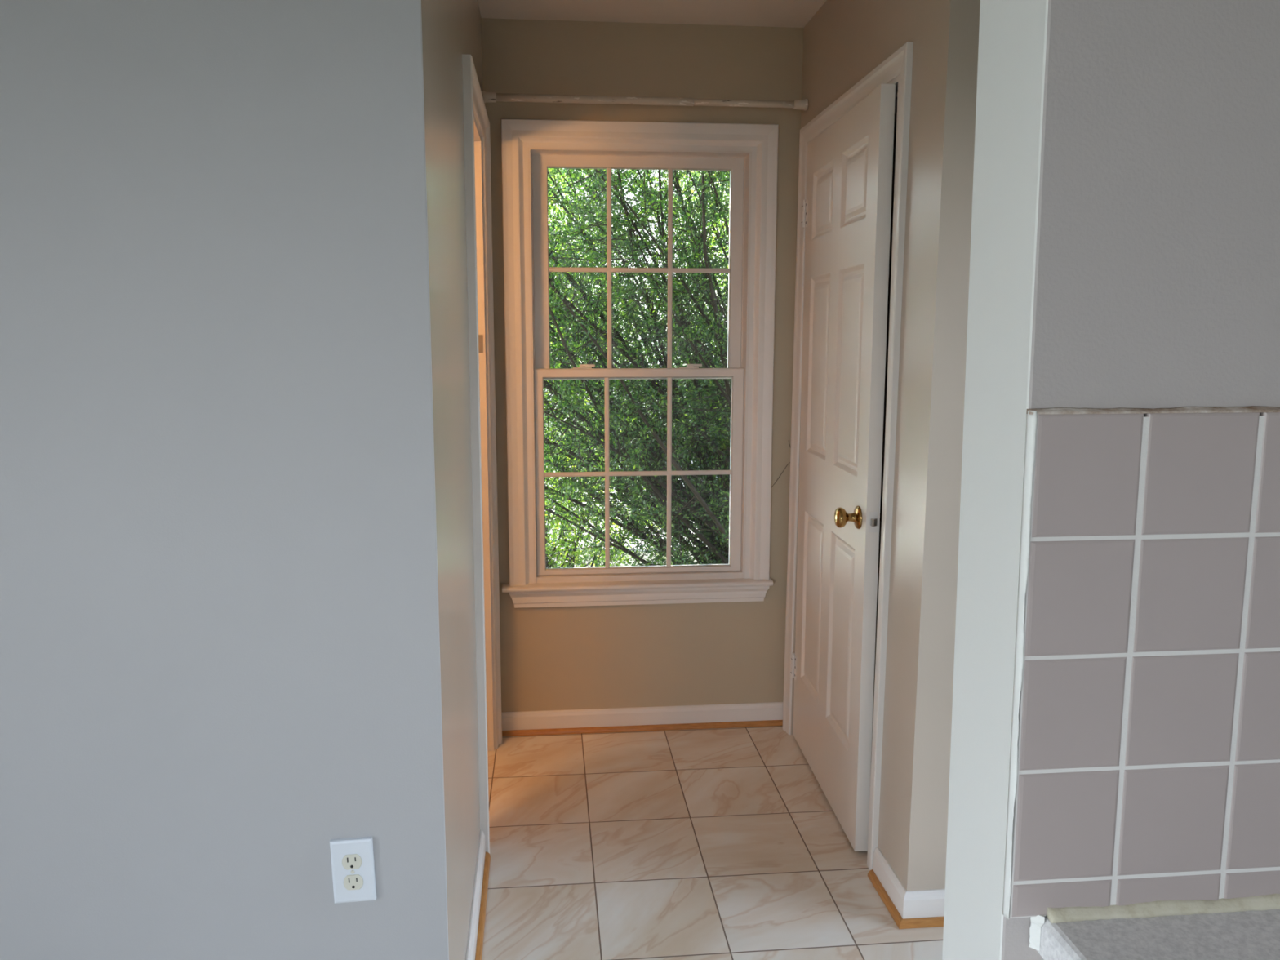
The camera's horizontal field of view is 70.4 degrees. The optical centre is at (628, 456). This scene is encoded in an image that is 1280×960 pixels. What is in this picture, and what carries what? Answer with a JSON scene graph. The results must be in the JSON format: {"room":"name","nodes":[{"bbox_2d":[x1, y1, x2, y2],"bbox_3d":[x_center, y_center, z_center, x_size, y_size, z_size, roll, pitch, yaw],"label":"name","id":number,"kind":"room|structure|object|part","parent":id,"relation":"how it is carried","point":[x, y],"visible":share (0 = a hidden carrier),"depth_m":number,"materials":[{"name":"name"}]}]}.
{"room":"kitchen","nodes":[
{"label":"kitchen","id":0,"kind":"room"},
{"bbox_2d":[0,0,455,959],"bbox_3d":[-1.733,0.009,1.476,2.807,2.505,0.120,-1,8,-5],"label":"wall","id":1,"kind":"structure","parent":0,"point":[224,646],"depth_m":1.51,"materials":[{"name":"white paint"}]},
{"bbox_2d":[329,836,376,903],"bbox_3d":[-0.491,0.738,1.617,0.076,0.121,0.011,-1,8,-5],"label":"wall outlet","id":2,"kind":"object","parent":1,"relation":"attached to","point":[353,864],"visible":1,"depth_m":1.61,"materials":[{"name":"white plastic"}]},
{"bbox_2d":[342,853,361,870],"bbox_3d":[-0.491,0.719,1.611,0.034,0.029,0.003,-1,8,-5],"label":"receptacle","id":3,"kind":"object","parent":2,"relation":"attached to","point":[349,861],"depth_m":1.61,"materials":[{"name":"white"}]},
{"bbox_2d":[343,874,363,890],"bbox_3d":[-0.490,0.758,1.616,0.034,0.029,0.003,-1,8,-5],"label":"receptacle","id":4,"kind":"object","parent":2,"relation":"attached to","point":[351,882],"depth_m":1.61,"materials":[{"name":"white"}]},
{"bbox_2d":[428,0,482,959],"bbox_3d":[-0.468,-0.117,2.417,0.116,2.505,1.548,-1,8,-5],"label":"wall","id":5,"kind":"structure","parent":0,"point":[455,25],"depth_m":1.98,"materials":[{"name":"beige paint"}]},
{"bbox_2d":[466,830,485,959],"bbox_3d":[-0.365,1.142,2.124,0.014,0.081,0.858,-1,8,-6],"label":"baseboard","id":6,"kind":"structure","parent":5,"relation":"attached to","point":[475,911],"depth_m":2.25,"materials":[{"name":"white wood"}]},
{"bbox_2d":[462,53,502,853],"bbox_3d":[-0.491,0.012,2.776,0.133,2.156,0.733,-1,8,-5],"label":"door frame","id":7,"kind":"structure","parent":5,"relation":"in","point":[476,120],"depth_m":2.97,"materials":[{"name":"white wood"}]},
{"bbox_3d":[-0.497,-0.376,3.023,0.024,0.060,0.002,-1,8,-5],"label":"strike plate","id":8,"kind":"part","parent":7,"relation":"part of","materials":[{"name":"silver metal"}]},
{"bbox_2d":[475,852,490,959],"bbox_3d":[-0.352,1.175,2.130,0.014,0.018,0.858,-1,8,-6],"label":"trim","id":9,"kind":"structure","parent":5,"relation":"attached to","point":[478,956],"depth_m":2.30,"materials":[{"name":"brown wood"}]},
{"bbox_2d":[477,0,826,27],"bbox_3d":[-0.635,-1.101,-0.071,4.950,0.100,6.460,-1,8,-5],"label":"ceiling","id":10,"kind":"structure","parent":0,"point":[764,13],"depth_m":2.96,"materials":[{"name":"paint"}]},
{"bbox_2d":[481,17,897,719],"bbox_3d":[-0.269,-0.231,3.276,3.454,2.505,0.142,-1,8,-5],"label":"wall","id":11,"kind":"structure","parent":0,"point":[582,657],"depth_m":3.23,"materials":[{"name":"beige paint"}]},
{"bbox_2d":[501,118,778,608],"bbox_3d":[0.032,-0.307,3.254,0.984,1.698,0.165,-1,8,-5],"label":"window","id":12,"kind":"structure","parent":11,"relation":"in","point":[529,147],"depth_m":3.23,"materials":[{"name":"white wood"}]},
{"bbox_3d":[0.037,0.469,3.308,0.984,0.024,0.068,-1,8,-5],"label":"sill","id":13,"kind":"part","parent":12,"relation":"part of","materials":[{"name":"white wood"}]},
{"bbox_3d":[0.036,-0.671,3.252,0.750,0.784,0.032,-1,8,-5],"label":"sash","id":14,"kind":"part","parent":12,"relation":"part of","materials":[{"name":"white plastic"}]},
{"bbox_2d":[544,377,731,568],"bbox_3d":[0.037,0.061,3.299,0.680,0.697,0.007,-1,8,-5],"label":"grille","id":15,"kind":"object","parent":12,"relation":"attached to","point":[668,473],"depth_m":3.30,"materials":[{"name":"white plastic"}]},
{"bbox_3d":[0.039,0.438,3.381,0.770,0.026,0.111,-1,8,-5],"label":"frame sill","id":16,"kind":"part","parent":12,"relation":"part of","materials":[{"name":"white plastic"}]},
{"bbox_2d":[548,168,729,368],"bbox_3d":[0.042,-0.667,3.246,0.650,0.702,0.007,-1,8,-5],"label":"grille","id":17,"kind":"object","parent":12,"relation":"attached to","point":[609,269],"depth_m":3.24,"materials":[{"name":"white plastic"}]},
{"bbox_3d":[0.041,0.055,3.305,0.755,0.751,0.030,-1,8,-5],"label":"sash","id":18,"kind":"part","parent":12,"relation":"part of","materials":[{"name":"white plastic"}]},
{"bbox_2d":[771,440,790,487],"bbox_3d":[0.560,0.027,3.297,0.077,0.183,0.039,6,9,36],"label":"wire","id":19,"kind":"object","parent":12,"relation":"attached to","point":[788,440],"visible":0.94,"depth_m":3.31,"materials":[{"name":"black"}]},
{"bbox_2d":[501,702,782,730],"bbox_3d":[0.057,0.975,3.386,1.070,0.081,0.013,-1,8,-5],"label":"baseboard","id":20,"kind":"structure","parent":11,"relation":"attached to","point":[636,716],"depth_m":3.38,"materials":[{"name":"white wood"}]},
{"bbox_2d":[502,720,782,736],"bbox_3d":[0.058,1.010,3.377,1.070,0.018,0.014,-1,8,-5],"label":"trim","id":21,"kind":"structure","parent":11,"relation":"attached to","point":[768,722],"depth_m":3.37,"materials":[{"name":"brown wood"}]},
{"bbox_2d":[481,725,943,959],"bbox_3d":[-0.633,1.461,0.268,4.950,0.060,6.460,-1,8,-5],"label":"floor","id":22,"kind":"structure","parent":0,"point":[712,843],"depth_m":2.55,"materials":[{"name":"beige tile"}]},
{"bbox_3d":[1.069,0.937,0.671,1.265,0.870,0.630,-1,8,-5],"label":"base cabinet","id":23,"kind":"object","parent":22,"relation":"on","visible":0},
{"bbox_2d":[1028,909,1279,959],"bbox_3d":[1.054,0.485,0.608,1.297,0.042,0.637,-1,8,-5],"label":"countertop","id":24,"kind":"structure","parent":23,"relation":"on","point":[1252,935],"depth_m":0.83,"materials":[{"name":"grey laminate"}]},
{"bbox_2d":[791,0,980,890],"bbox_3d":[1.083,-0.160,2.734,0.889,2.505,1.187,-1,8,-5],"label":"wall","id":25,"kind":"structure","parent":0,"point":[844,41],"depth_m":2.19,"materials":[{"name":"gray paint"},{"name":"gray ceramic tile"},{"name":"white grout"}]},
{"bbox_2d":[481,91,808,111],"bbox_3d":[0.062,-1.188,3.031,1.093,0.039,0.038,-1,8,-5],"label":"tension rod","id":26,"kind":"object","parent":25,"relation":"attached to","point":[488,97],"visible":0.94,"depth_m":3.02,"materials":[{"name":"white metal"}]},
{"bbox_2d":[782,41,913,871],"bbox_3d":[0.652,0.007,2.795,0.219,2.158,0.938,-1,8,-5],"label":"door","id":27,"kind":"structure","parent":25,"relation":"in","point":[846,151],"depth_m":2.63,"materials":[{"name":"white wood"}]},
{"bbox_3d":[0.603,0.168,2.505,0.066,0.065,0.065,0,8,-3],"label":"knob","id":28,"kind":"part","parent":27,"relation":"part of","materials":[{"name":"gold metal"}]},
{"bbox_3d":[0.658,0.176,2.442,0.025,0.056,0.001,0,8,-3],"label":"latch plate","id":29,"kind":"part","parent":27,"relation":"part of","materials":[{"name":"silver metal"}]},
{"bbox_2d":[867,869,943,928],"bbox_3d":[1.105,1.139,2.393,0.895,0.018,0.225,-1,8,-5],"label":"trim","id":30,"kind":"structure","parent":25,"relation":"attached to","point":[933,922],"depth_m":2.26,"materials":[{"name":"brown wood"}]},
{"bbox_2d":[872,846,945,919],"bbox_3d":[1.112,1.105,2.397,0.881,0.081,0.211,-1,8,-5],"label":"baseboard","id":31,"kind":"structure","parent":25,"relation":"attached to","point":[922,903],"depth_m":2.26,"materials":[{"name":"white wood"}]},
{"bbox_2d":[942,0,1279,959],"bbox_3d":[1.003,0.078,0.936,1.339,2.505,0.126,-1,8,-5],"label":"wall","id":32,"kind":"structure","parent":0,"point":[1125,235],"depth_m":0.80,"materials":[{"name":"grey paint"}]},
{"bbox_3d":[1.781,0.160,0.313,0.100,2.505,6.460,-1,8,-5],"label":"wall","id":33,"kind":"structure","parent":0,"visible":0},
{"bbox_2d":[1002,405,1279,923],"bbox_3d":[1.012,0.188,0.879,1.328,0.481,0.018,-1,8,-5],"label":"tile backsplash","id":34,"kind":"structure","parent":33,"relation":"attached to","point":[1144,766],"depth_m":0.83,"materials":[{"name":"tile"}]},
{"label":"outside","id":35,"kind":"structure","parent":0,"visible":0},
{"bbox_2d":[531,366,728,568],"bbox_3d":[-0.887,0.631,10.131,80.000,0.100,100.000,-1,8,-5],"label":"ground","id":36,"kind":"structure","parent":35,"point":[629,556],"depth_m":7.91,"materials":[{"name":"green plant"}]},
{"bbox_2d":[547,168,597,365],"bbox_3d":[-2.257,-3.398,16.044,4.096,6.347,4.799,0,8,3],"label":"tree","id":37,"kind":"object","parent":36,"relation":"on","point":[568,199],"visible":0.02,"depth_m":14.92,"materials":[{"name":"green plant"}]},
{"bbox_2d":[543,391,665,568],"bbox_3d":[-0.538,0.211,6.553,2.368,1.959,1.630,-1,8,-9],"label":"leafy bush","id":38,"kind":"object","parent":36,"relation":"on","point":[575,540],"visible":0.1,"depth_m":6.48,"materials":[{"name":"green plant"}]},
{"bbox_3d":[-0.644,0.496,6.596,0.447,1.138,0.851,-1,8,-5],"label":"stem","id":39,"kind":"part","parent":38,"relation":"part of","materials":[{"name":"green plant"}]},
{"bbox_3d":[-0.540,0.523,6.327,0.407,1.155,0.536,-1,8,-5],"label":"stem","id":40,"kind":"part","parent":38,"relation":"part of","materials":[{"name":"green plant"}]},
{"bbox_3d":[-0.517,0.330,6.225,0.450,1.562,0.554,-1,8,-5],"label":"stem","id":41,"kind":"part","parent":38,"relation":"part of","materials":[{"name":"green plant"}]},
{"bbox_3d":[-0.466,0.496,6.742,0.369,1.098,0.467,-1,8,-5],"label":"stem","id":42,"kind":"part","parent":38,"relation":"part of","materials":[{"name":"green plant"}]},
{"bbox_3d":[-0.434,0.554,6.723,0.429,1.002,0.786,-1,8,-5],"label":"stem","id":43,"kind":"part","parent":38,"relation":"part of","materials":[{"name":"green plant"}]},
{"bbox_3d":[-0.365,0.368,6.546,0.779,1.409,0.449,-1,8,-5],"label":"stem","id":44,"kind":"part","parent":38,"relation":"part of","materials":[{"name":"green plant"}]},
{"bbox_3d":[-0.350,0.297,6.702,0.352,1.510,0.720,-1,8,-5],"label":"stem","id":45,"kind":"part","parent":38,"relation":"part of","materials":[{"name":"green plant"}]},
{"bbox_3d":[-0.386,0.159,6.591,0.628,1.804,0.423,-1,8,-5],"label":"stem","id":46,"kind":"part","parent":38,"relation":"part of","materials":[{"name":"green plant"}]},
{"bbox_3d":[-0.213,0.463,6.243,0.429,1.295,0.779,-5,9,-33],"label":"stem","id":47,"kind":"part","parent":38,"relation":"part of","materials":[{"name":"green plant"}]},
{"bbox_3d":[-0.253,0.433,6.397,0.960,1.317,0.386,5,9,36],"label":"stem","id":48,"kind":"part","parent":38,"relation":"part of","materials":[{"name":"green plant"}]},
{"bbox_3d":[-0.207,0.392,6.786,0.839,1.293,0.441,-7,10,-43],"label":"stem","id":49,"kind":"part","parent":38,"relation":"part of","materials":[{"name":"green plant"}]},
{"bbox_3d":[-0.113,0.690,7.015,1.473,0.649,0.346,-6,10,-38],"label":"stem","id":50,"kind":"part","parent":38,"relation":"part of","materials":[{"name":"green plant"}]},
{"bbox_3d":[-0.069,0.438,6.805,0.682,1.199,0.367,-4,8,-27],"label":"stem","id":51,"kind":"part","parent":38,"relation":"part of","materials":[{"name":"green plant"}]},
{"bbox_3d":[-0.114,0.773,6.854,1.256,0.766,0.453,-3,8,-22],"label":"stem","id":52,"kind":"part","parent":38,"relation":"part of","materials":[{"name":"green plant"}]},
{"bbox_3d":[0.071,0.591,6.302,0.767,1.030,0.694,-1,8,-5],"label":"stem","id":53,"kind":"part","parent":38,"relation":"part of","materials":[{"name":"green plant"}]},
{"bbox_2d":[548,461,708,552],"bbox_3d":[0.042,0.456,10.951,38.000,0.030,5.700,-1,8,-5],"label":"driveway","id":54,"kind":"structure","parent":36,"relation":"on","point":[593,537],"depth_m":8.68,"materials":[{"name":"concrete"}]},
{"bbox_2d":[528,168,731,568],"bbox_3d":[0.279,-0.997,5.745,5.432,5.022,3.696,-1,8,-5],"label":"shrub","id":55,"kind":"object","parent":36,"relation":"on","point":[704,500],"visible":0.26,"depth_m":4.49,"materials":[{"name":"green plant"}]},
{"bbox_3d":[-0.526,-0.281,5.478,3.417,2.983,0.856,2,8,13],"label":"stem","id":56,"kind":"part","parent":55,"relation":"part of","materials":[{"name":"green plant"}]},
{"bbox_3d":[-0.654,-0.065,5.335,3.459,2.594,1.166,-1,8,-5],"label":"stem","id":57,"kind":"part","parent":55,"relation":"part of","materials":[{"name":"green plant"}]},
{"bbox_3d":[-0.273,0.313,6.145,1.022,2.147,2.989,-7,10,-43],"label":"stem","id":58,"kind":"part","parent":55,"relation":"part of","materials":[{"name":"green plant"}]},
{"bbox_3d":[-0.293,-0.019,5.691,2.835,2.413,1.094,-1,8,-5],"label":"stem","id":59,"kind":"part","parent":55,"relation":"part of","materials":[{"name":"green plant"}]},
{"bbox_3d":[-0.066,-0.205,5.434,2.800,2.844,1.014,-1,8,-5],"label":"stem","id":60,"kind":"part","parent":55,"relation":"part of","materials":[{"name":"green plant"}]},
{"bbox_3d":[-0.334,0.237,4.793,3.438,2.527,1.099,-3,8,-23],"label":"stem","id":61,"kind":"part","parent":55,"relation":"part of","materials":[{"name":"green plant"}]},
{"bbox_3d":[0.220,-0.172,5.712,1.953,2.705,1.459,-1,8,-5],"label":"stem","id":62,"kind":"part","parent":55,"relation":"part of","materials":[{"name":"green plant"}]},
{"bbox_3d":[-0.050,0.270,4.646,3.067,2.233,1.029,-1,8,-5],"label":"stem","id":63,"kind":"part","parent":55,"relation":"part of","materials":[{"name":"green plant"}]},
{"bbox_3d":[-0.348,0.349,5.540,3.022,1.789,0.999,-1,8,-5],"label":"stem","id":64,"kind":"part","parent":55,"relation":"part of","materials":[{"name":"green plant"}]},
{"bbox_3d":[-0.614,-0.008,5.120,3.347,3.056,1.118,-1,8,-5],"label":"stem","id":65,"kind":"part","parent":55,"relation":"part of","materials":[{"name":"green plant"}]},
{"bbox_3d":[-0.291,-0.208,5.905,2.396,3.197,3.067,-1,8,-5],"label":"stem","id":66,"kind":"part","parent":55,"relation":"part of","materials":[{"name":"green plant"}]},
{"bbox_3d":[-0.549,0.230,4.939,3.284,2.112,1.017,-1,8,-5],"label":"stem","id":67,"kind":"part","parent":55,"relation":"part of","materials":[{"name":"green plant"}]},
{"bbox_3d":[0.430,-0.527,5.776,2.080,3.391,1.562,-1,8,-5],"label":"stem","id":68,"kind":"part","parent":55,"relation":"part of","materials":[{"name":"green plant"}]},
{"bbox_3d":[-0.555,-0.320,5.090,3.537,3.166,0.988,2,8,18],"label":"stem","id":69,"kind":"part","parent":55,"relation":"part of","materials":[{"name":"green plant"}]},
{"bbox_3d":[0.160,0.207,5.788,2.602,2.201,1.821,-1,8,-5],"label":"stem","id":70,"kind":"part","parent":55,"relation":"part of","materials":[{"name":"green plant"}]},
{"bbox_3d":[0.191,-0.158,6.271,2.046,3.220,2.239,-1,8,-5],"label":"stem","id":71,"kind":"part","parent":55,"relation":"part of","materials":[{"name":"green plant"}]},
{"bbox_3d":[0.141,-0.497,5.207,1.938,3.484,0.965,-1,8,-5],"label":"stem","id":72,"kind":"part","parent":55,"relation":"part of","materials":[{"name":"green plant"}]},
{"bbox_3d":[0.118,-0.446,5.888,2.557,3.198,2.330,-1,8,-5],"label":"stem","id":73,"kind":"part","parent":55,"relation":"part of","materials":[{"name":"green plant"}]},
{"bbox_3d":[-0.455,-0.280,5.571,3.392,2.962,1.105,5,9,32],"label":"stem","id":74,"kind":"part","parent":55,"relation":"part of","materials":[{"name":"green plant"}]},
{"bbox_3d":[-0.478,0.099,4.940,3.526,2.373,0.786,0,8,1],"label":"stem","id":75,"kind":"part","parent":55,"relation":"part of","materials":[{"name":"green plant"}]},
{"bbox_3d":[-0.503,-0.209,4.668,2.809,3.049,1.085,-1,8,-5],"label":"stem","id":76,"kind":"part","parent":55,"relation":"part of","materials":[{"name":"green plant"}]},
{"bbox_3d":[0.330,-0.470,5.839,1.824,3.818,2.272,-1,8,-5],"label":"stem","id":77,"kind":"part","parent":55,"relation":"part of","materials":[{"name":"green plant"}]},
{"bbox_3d":[0.320,-0.372,5.487,2.115,3.157,0.973,2,8,12],"label":"stem","id":78,"kind":"part","parent":55,"relation":"part of","materials":[{"name":"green plant"}]},
{"bbox_3d":[0.149,0.098,5.334,2.720,2.759,1.162,-1,8,-5],"label":"stem","id":79,"kind":"part","parent":55,"relation":"part of","materials":[{"name":"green plant"}]},
{"bbox_3d":[0.057,0.095,4.669,2.410,2.449,1.227,-1,8,-5],"label":"stem","id":80,"kind":"part","parent":55,"relation":"part of","materials":[{"name":"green plant"}]},
{"bbox_3d":[-0.126,0.064,4.475,3.414,2.565,0.888,-1,8,-5],"label":"stem","id":81,"kind":"part","parent":55,"relation":"part of","materials":[{"name":"green plant"}]},
{"bbox_3d":[-0.138,0.163,4.728,2.624,2.304,1.362,-1,8,-5],"label":"stem","id":82,"kind":"part","parent":55,"relation":"part of","materials":[{"name":"green plant"}]},
{"bbox_3d":[0.496,0.333,4.700,2.254,2.190,1.151,-1,8,-5],"label":"stem","id":83,"kind":"part","parent":55,"relation":"part of","materials":[{"name":"green plant"}]},
{"bbox_3d":[0.333,-0.079,5.478,2.073,2.800,1.258,-1,8,-5],"label":"stem","id":84,"kind":"part","parent":55,"relation":"part of","materials":[{"name":"green plant"}]},
{"bbox_3d":[0.073,-0.186,4.942,2.689,2.930,1.323,-1,8,-5],"label":"stem","id":85,"kind":"part","parent":55,"relation":"part of","materials":[{"name":"green plant"}]},
{"bbox_3d":[0.137,-0.146,5.704,2.642,2.880,2.367,-1,8,-5],"label":"stem","id":86,"kind":"part","parent":55,"relation":"part of","materials":[{"name":"green plant"}]},
{"bbox_3d":[-0.062,-0.122,5.076,2.165,2.771,1.382,-1,8,-5],"label":"stem","id":87,"kind":"part","parent":55,"relation":"part of","materials":[{"name":"green plant"}]},
{"bbox_3d":[0.108,0.016,4.778,2.361,2.586,1.158,-1,8,-5],"label":"stem","id":88,"kind":"part","parent":55,"relation":"part of","materials":[{"name":"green plant"}]},
{"bbox_3d":[0.078,-0.075,4.823,2.942,2.739,1.458,-1,8,-5],"label":"stem","id":89,"kind":"part","parent":55,"relation":"part of","materials":[{"name":"green plant"}]},
{"bbox_3d":[0.084,-0.090,5.221,2.646,2.980,1.725,-1,8,-5],"label":"stem","id":90,"kind":"part","parent":55,"relation":"part of","materials":[{"name":"green plant"}]},
{"bbox_3d":[0.037,-0.250,4.509,2.728,3.176,1.006,-1,8,-5],"label":"stem","id":91,"kind":"part","parent":55,"relation":"part of","materials":[{"name":"green plant"}]},
{"bbox_3d":[0.546,-0.038,4.603,2.119,2.731,1.048,-1,8,-5],"label":"stem","id":92,"kind":"part","parent":55,"relation":"part of","materials":[{"name":"green plant"}]},
{"bbox_3d":[-0.199,-0.139,5.397,3.097,3.279,1.868,-1,8,-5],"label":"stem","id":93,"kind":"part","parent":55,"relation":"part of","materials":[{"name":"green plant"}]},
{"bbox_3d":[0.166,-0.237,5.172,2.527,2.971,1.083,-1,8,-5],"label":"stem","id":94,"kind":"part","parent":55,"relation":"part of","materials":[{"name":"green plant"}]},
{"bbox_3d":[0.392,-0.406,4.712,1.996,3.860,1.385,-1,8,-5],"label":"stem","id":95,"kind":"part","parent":55,"relation":"part of","materials":[{"name":"green plant"}]},
{"bbox_3d":[0.501,-0.271,4.974,1.670,3.409,1.513,-1,8,-5],"label":"stem","id":96,"kind":"part","parent":55,"relation":"part of","materials":[{"name":"green plant"}]},
{"bbox_3d":[0.528,-0.089,4.580,1.627,2.831,1.020,-1,8,-5],"label":"stem","id":97,"kind":"part","parent":55,"relation":"part of","materials":[{"name":"green plant"}]},
{"bbox_3d":[0.464,-0.800,5.189,1.552,4.089,1.388,-1,8,-5],"label":"stem","id":98,"kind":"part","parent":55,"relation":"part of","materials":[{"name":"green plant"}]},
{"bbox_3d":[0.400,-0.287,5.451,1.317,2.997,1.402,-1,8,-5],"label":"stem","id":99,"kind":"part","parent":55,"relation":"part of","materials":[{"name":"green plant"}]},
{"bbox_3d":[0.421,-0.783,4.767,1.865,4.162,1.132,-1,8,-5],"label":"stem","id":100,"kind":"part","parent":55,"relation":"part of","materials":[{"name":"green plant"}]},
{"bbox_3d":[0.487,-0.253,5.495,1.622,3.455,1.152,-1,8,-5],"label":"stem","id":101,"kind":"part","parent":55,"relation":"part of","materials":[{"name":"green plant"}]},
{"bbox_3d":[0.334,-0.907,5.865,1.551,4.115,1.484,-1,8,-5],"label":"stem","id":102,"kind":"part","parent":55,"relation":"part of","materials":[{"name":"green plant"}]},
{"bbox_3d":[0.576,-0.418,4.595,1.352,3.487,1.125,-1,8,-5],"label":"stem","id":103,"kind":"part","parent":55,"relation":"part of","materials":[{"name":"green plant"}]},
{"bbox_3d":[0.287,-0.645,4.567,1.675,3.942,1.178,-1,8,-5],"label":"stem","id":104,"kind":"part","parent":55,"relation":"part of","materials":[{"name":"green plant"}]},
{"bbox_3d":[0.722,-0.710,4.974,1.983,3.995,1.536,-1,8,-5],"label":"stem","id":105,"kind":"part","parent":55,"relation":"part of","materials":[{"name":"green plant"}]},
{"bbox_3d":[0.553,-0.427,5.206,1.342,3.512,1.115,-1,8,-5],"label":"stem","id":106,"kind":"part","parent":55,"relation":"part of","materials":[{"name":"green plant"}]},
{"bbox_3d":[0.631,-0.281,4.652,1.372,3.200,1.192,-1,8,-5],"label":"stem","id":107,"kind":"part","parent":55,"relation":"part of","materials":[{"name":"green plant"}]},
{"bbox_3d":[0.701,-0.326,5.341,1.943,3.104,1.762,-1,8,-5],"label":"stem","id":108,"kind":"part","parent":55,"relation":"part of","materials":[{"name":"green plant"}]},
{"bbox_3d":[0.645,-0.405,4.614,1.740,3.453,1.147,-1,8,-5],"label":"stem","id":109,"kind":"part","parent":55,"relation":"part of","materials":[{"name":"green plant"}]},
{"bbox_3d":[0.603,-0.610,4.580,1.570,3.862,1.141,-1,8,-5],"label":"stem","id":110,"kind":"part","parent":55,"relation":"part of","materials":[{"name":"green plant"}]},
{"bbox_3d":[0.402,-0.607,4.694,1.557,3.824,1.255,-1,8,-5],"label":"stem","id":111,"kind":"part","parent":55,"relation":"part of","materials":[{"name":"green plant"}]},
{"bbox_3d":[0.780,-0.490,4.655,1.376,3.819,1.175,-1,8,-5],"label":"stem","id":112,"kind":"part","parent":55,"relation":"part of","materials":[{"name":"green plant"}]},
{"bbox_3d":[0.791,-0.453,4.642,1.069,3.817,1.095,-1,8,-5],"label":"stem","id":113,"kind":"part","parent":55,"relation":"part of","materials":[{"name":"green plant"}]},
{"bbox_2d":[547,168,728,224],"bbox_3d":[1.145,-3.403,6.667,9.600,8.809,9.126,1,8,6],"label":"tree","id":114,"kind":"object","parent":36,"relation":"on","point":[696,171],"visible":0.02,"depth_m":9.83,"materials":[{"name":"green plant"}]},
{"bbox_2d":[547,168,729,455],"bbox_3d":[-0.504,-4.004,13.697,5.990,8.160,5.862,5,9,34],"label":"tree","id":115,"kind":"object","parent":36,"relation":"on","point":[684,174],"visible":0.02,"depth_m":13.22,"materials":[{"name":"green plant"}]}
]}

